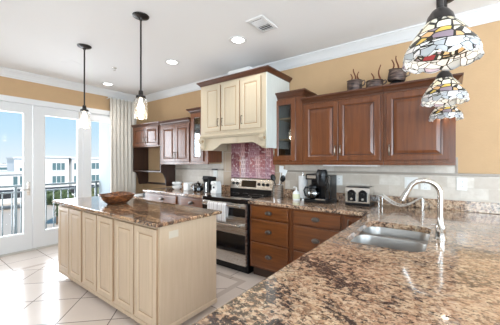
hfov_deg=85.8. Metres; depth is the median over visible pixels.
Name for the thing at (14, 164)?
apartment building
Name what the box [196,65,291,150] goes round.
range hood
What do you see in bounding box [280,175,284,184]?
serving spoon
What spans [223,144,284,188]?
backsplash border
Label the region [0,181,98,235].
balcony railing
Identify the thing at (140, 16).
jar pendant
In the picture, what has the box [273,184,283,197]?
utensil crock
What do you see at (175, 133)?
upper cabinet
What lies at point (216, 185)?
can opener
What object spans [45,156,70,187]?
apartment building
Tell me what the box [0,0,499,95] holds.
ceiling
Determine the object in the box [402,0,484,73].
glass pendant
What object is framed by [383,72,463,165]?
upper cabinet
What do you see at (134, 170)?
shelf
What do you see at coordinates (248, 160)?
tile mural
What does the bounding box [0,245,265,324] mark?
floor
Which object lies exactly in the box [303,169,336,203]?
coffee maker
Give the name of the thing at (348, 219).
base cabinet
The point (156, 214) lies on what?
countertop
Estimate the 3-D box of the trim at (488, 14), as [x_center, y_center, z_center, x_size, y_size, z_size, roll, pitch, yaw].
[1.399,-1.312,2.916,9.230,0.115,0.089,0,0,37]
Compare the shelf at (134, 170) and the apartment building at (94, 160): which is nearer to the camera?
the shelf at (134, 170)
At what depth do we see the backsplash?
2.86 m
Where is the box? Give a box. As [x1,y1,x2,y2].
[228,66,253,74]
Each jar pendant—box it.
[77,43,91,121]
[132,12,148,111]
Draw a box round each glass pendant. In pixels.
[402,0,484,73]
[420,0,469,106]
[428,0,463,121]
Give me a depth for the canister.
4.35 m
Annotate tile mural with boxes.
[231,143,274,178]
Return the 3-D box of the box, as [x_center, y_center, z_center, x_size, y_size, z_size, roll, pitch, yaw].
[-0.091,-1.204,3.693,0.370,0.103,0.220,0,0,37]
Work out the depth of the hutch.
5.10 m
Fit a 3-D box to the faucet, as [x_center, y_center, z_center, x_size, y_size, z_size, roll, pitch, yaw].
[1.056,0.275,1.653,0.246,0.360,0.099,0,0,37]
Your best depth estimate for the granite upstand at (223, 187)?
4.29 m
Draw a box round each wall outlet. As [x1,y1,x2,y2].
[169,229,177,238]
[337,175,342,184]
[420,183,430,189]
[456,178,466,190]
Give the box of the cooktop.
[202,192,269,203]
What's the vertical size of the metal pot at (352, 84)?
0.248 m
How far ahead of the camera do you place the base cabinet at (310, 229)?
2.76 m
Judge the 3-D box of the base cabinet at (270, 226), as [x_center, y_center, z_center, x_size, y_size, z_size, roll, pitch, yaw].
[0.386,0.933,3.299,0.560,0.870,0.643,0,0,37]
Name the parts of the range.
handle, oven door, handle, oven door, drawer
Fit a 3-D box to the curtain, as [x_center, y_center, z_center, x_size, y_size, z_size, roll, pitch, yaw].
[-2.482,0.062,5.280,0.103,2.585,0.523,0,0,37]
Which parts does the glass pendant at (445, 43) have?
rod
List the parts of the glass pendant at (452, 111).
lamp shade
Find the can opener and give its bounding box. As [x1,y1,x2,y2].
[211,181,220,192]
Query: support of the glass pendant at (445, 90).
hanging from the ceiling
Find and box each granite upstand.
[181,182,230,190]
[284,189,499,213]
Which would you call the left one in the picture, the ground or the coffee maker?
the ground
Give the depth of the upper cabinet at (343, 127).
2.83 m
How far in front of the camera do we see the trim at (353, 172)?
2.80 m
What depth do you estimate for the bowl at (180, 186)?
4.51 m
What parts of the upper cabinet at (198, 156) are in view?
crown moulding, pane, door, light rail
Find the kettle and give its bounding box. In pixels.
[191,181,203,191]
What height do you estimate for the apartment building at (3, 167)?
7.049 m
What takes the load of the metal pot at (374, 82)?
on the display board
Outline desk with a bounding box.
[133,192,144,199]
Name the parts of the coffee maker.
carafe lid, water tank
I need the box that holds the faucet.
[399,178,446,239]
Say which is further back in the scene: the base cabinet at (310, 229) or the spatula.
the spatula
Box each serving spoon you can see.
[270,174,275,184]
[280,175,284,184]
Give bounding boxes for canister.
[184,182,192,190]
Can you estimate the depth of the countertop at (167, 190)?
4.18 m
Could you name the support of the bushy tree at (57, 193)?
on the ground
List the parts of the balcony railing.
post, rail, rail, post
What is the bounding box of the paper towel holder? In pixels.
[298,172,307,199]
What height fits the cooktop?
0.049 m
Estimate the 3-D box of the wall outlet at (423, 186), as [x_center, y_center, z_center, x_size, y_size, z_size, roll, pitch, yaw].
[1.754,0.235,2.689,0.085,0.075,0.009,0,0,37]
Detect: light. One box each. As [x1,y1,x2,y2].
[102,82,113,85]
[165,59,178,64]
[229,36,246,43]
[323,165,379,165]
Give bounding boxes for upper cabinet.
[158,117,190,164]
[186,107,221,163]
[273,88,316,164]
[301,85,383,164]
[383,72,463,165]
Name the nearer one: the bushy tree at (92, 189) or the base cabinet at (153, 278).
the base cabinet at (153, 278)
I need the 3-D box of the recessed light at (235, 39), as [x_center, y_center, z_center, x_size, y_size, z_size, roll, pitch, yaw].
[-0.133,-1.365,3.007,0.196,0.007,0.196,0,0,37]
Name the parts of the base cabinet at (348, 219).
door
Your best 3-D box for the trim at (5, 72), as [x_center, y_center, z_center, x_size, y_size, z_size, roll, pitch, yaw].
[-4.276,-1.312,2.939,0.089,0.115,6.820,0,0,37]
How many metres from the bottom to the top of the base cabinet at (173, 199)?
0.870 m
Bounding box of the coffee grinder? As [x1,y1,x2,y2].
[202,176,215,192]
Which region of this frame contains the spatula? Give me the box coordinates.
[279,166,283,184]
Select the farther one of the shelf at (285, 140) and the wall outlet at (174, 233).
the shelf at (285, 140)
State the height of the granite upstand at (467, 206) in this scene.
0.097 m
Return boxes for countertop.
[52,196,221,227]
[143,187,229,197]
[192,196,499,324]
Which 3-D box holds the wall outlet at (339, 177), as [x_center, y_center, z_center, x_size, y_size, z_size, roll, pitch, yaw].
[1.062,0.212,3.204,0.078,0.118,0.009,0,0,37]
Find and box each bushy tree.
[47,187,74,224]
[91,187,98,196]
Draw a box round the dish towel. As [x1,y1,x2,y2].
[207,201,228,221]
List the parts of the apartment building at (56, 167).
pane, pane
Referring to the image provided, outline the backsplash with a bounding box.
[175,151,499,202]
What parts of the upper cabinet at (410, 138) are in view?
door, light rail, crown moulding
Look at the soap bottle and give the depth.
3.22 m
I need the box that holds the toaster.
[345,185,377,206]
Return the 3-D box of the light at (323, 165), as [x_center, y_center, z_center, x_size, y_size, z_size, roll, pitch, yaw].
[1.084,0.019,2.919,0.580,0.042,0.080,0,0,37]
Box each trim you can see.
[0,66,138,102]
[0,94,109,115]
[0,243,57,256]
[142,3,499,102]
[175,157,499,176]
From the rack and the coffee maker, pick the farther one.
the coffee maker
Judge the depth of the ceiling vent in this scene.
2.65 m
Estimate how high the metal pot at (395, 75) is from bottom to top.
0.292 m
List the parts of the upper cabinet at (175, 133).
door, crown moulding, light rail, door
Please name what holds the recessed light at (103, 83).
in the ceiling
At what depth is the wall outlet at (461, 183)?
2.52 m
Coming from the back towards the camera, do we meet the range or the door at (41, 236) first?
the door at (41, 236)
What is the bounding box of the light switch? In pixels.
[405,177,417,188]
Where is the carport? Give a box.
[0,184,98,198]
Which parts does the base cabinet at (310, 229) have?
drawer, knob, knob, drawer, drawer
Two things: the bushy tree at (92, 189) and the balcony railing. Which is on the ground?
the bushy tree at (92, 189)
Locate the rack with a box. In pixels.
[378,194,423,211]
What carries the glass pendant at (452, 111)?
hanging from the ceiling
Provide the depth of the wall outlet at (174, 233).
2.14 m
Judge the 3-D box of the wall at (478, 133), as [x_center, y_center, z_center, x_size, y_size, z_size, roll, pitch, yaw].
[1.468,0.000,3.008,9.230,2.740,0.140,0,0,37]
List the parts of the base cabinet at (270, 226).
drawer, drawer, drawer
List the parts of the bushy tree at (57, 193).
crown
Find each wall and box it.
[0,76,142,192]
[99,122,109,193]
[143,20,499,202]
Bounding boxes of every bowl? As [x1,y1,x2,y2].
[98,191,134,204]
[172,182,181,185]
[172,185,181,189]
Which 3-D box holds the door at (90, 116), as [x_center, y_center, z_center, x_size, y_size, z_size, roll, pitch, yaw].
[-2.779,0.224,5.091,0.048,2.242,0.711,0,0,37]
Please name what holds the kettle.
on the countertop at (167, 190)
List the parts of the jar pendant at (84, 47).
rod, bulb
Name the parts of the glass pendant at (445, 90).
lamp shade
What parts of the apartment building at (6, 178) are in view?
pane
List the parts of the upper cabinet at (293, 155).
door, light rail, panel, crown moulding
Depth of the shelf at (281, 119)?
3.35 m
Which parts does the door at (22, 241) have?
handle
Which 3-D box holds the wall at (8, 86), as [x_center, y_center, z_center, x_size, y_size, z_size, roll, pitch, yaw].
[-4.368,0.000,3.007,0.140,2.740,6.820,0,0,37]
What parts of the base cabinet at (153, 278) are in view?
raised panel, raised panel, raised panel, raised panel, raised panel, moulding, raised panel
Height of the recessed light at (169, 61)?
0.007 m
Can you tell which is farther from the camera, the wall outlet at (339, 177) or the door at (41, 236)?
the door at (41, 236)
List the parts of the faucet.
lever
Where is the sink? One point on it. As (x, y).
(404, 240)
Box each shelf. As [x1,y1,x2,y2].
[134,170,159,171]
[279,117,290,121]
[279,139,290,141]
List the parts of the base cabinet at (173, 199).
drawer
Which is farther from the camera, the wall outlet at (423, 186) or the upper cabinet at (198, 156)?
the upper cabinet at (198, 156)
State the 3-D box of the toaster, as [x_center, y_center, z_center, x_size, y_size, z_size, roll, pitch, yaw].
[1.216,0.356,2.899,0.310,0.197,0.275,0,0,37]
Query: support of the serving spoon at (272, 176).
in the utensil crock
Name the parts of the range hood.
door, panel, door, ledge moulding, crown moulding, door, panel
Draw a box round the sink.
[351,226,429,251]
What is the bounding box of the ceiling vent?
[246,15,277,32]
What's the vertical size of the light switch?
0.118 m
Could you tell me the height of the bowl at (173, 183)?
0.061 m
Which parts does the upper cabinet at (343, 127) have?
door, crown moulding, light rail, door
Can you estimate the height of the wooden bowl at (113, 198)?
0.114 m
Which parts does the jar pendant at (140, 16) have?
rod, bulb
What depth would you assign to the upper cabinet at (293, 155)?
3.20 m
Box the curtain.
[110,97,135,192]
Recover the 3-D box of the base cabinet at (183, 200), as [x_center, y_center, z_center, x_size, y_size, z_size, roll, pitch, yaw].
[-0.686,0.933,4.095,0.552,0.870,0.643,0,0,37]
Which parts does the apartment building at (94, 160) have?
pane, pane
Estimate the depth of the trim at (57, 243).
4.16 m
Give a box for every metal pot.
[347,69,365,90]
[366,65,386,87]
[387,56,410,83]
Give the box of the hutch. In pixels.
[131,121,174,185]
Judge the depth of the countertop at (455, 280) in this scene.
1.04 m
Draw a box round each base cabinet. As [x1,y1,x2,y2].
[58,205,216,324]
[145,192,178,204]
[179,196,202,207]
[250,204,291,277]
[292,209,343,260]
[344,215,361,228]
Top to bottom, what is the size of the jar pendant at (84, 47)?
0.961 m
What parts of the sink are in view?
bowl, bowl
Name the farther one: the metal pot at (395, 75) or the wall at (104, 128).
the wall at (104, 128)
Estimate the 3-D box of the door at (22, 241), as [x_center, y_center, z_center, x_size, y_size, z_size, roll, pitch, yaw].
[-3.606,0.224,3.917,0.120,2.242,0.711,0,0,37]
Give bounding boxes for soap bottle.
[293,187,299,200]
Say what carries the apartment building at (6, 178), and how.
on the ground
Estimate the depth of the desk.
4.79 m
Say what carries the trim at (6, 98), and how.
attached to the wall at (8, 86)
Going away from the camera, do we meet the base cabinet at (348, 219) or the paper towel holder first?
the base cabinet at (348, 219)
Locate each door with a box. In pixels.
[0,101,31,254]
[32,105,82,247]
[83,113,109,196]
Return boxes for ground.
[0,195,74,235]
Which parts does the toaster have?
panel, panel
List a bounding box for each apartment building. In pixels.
[0,164,6,171]
[0,171,21,203]
[5,157,21,171]
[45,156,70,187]
[69,157,98,194]
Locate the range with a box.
[202,177,273,273]
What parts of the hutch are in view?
door, panel, crown moulding, door, rail, panel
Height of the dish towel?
0.228 m

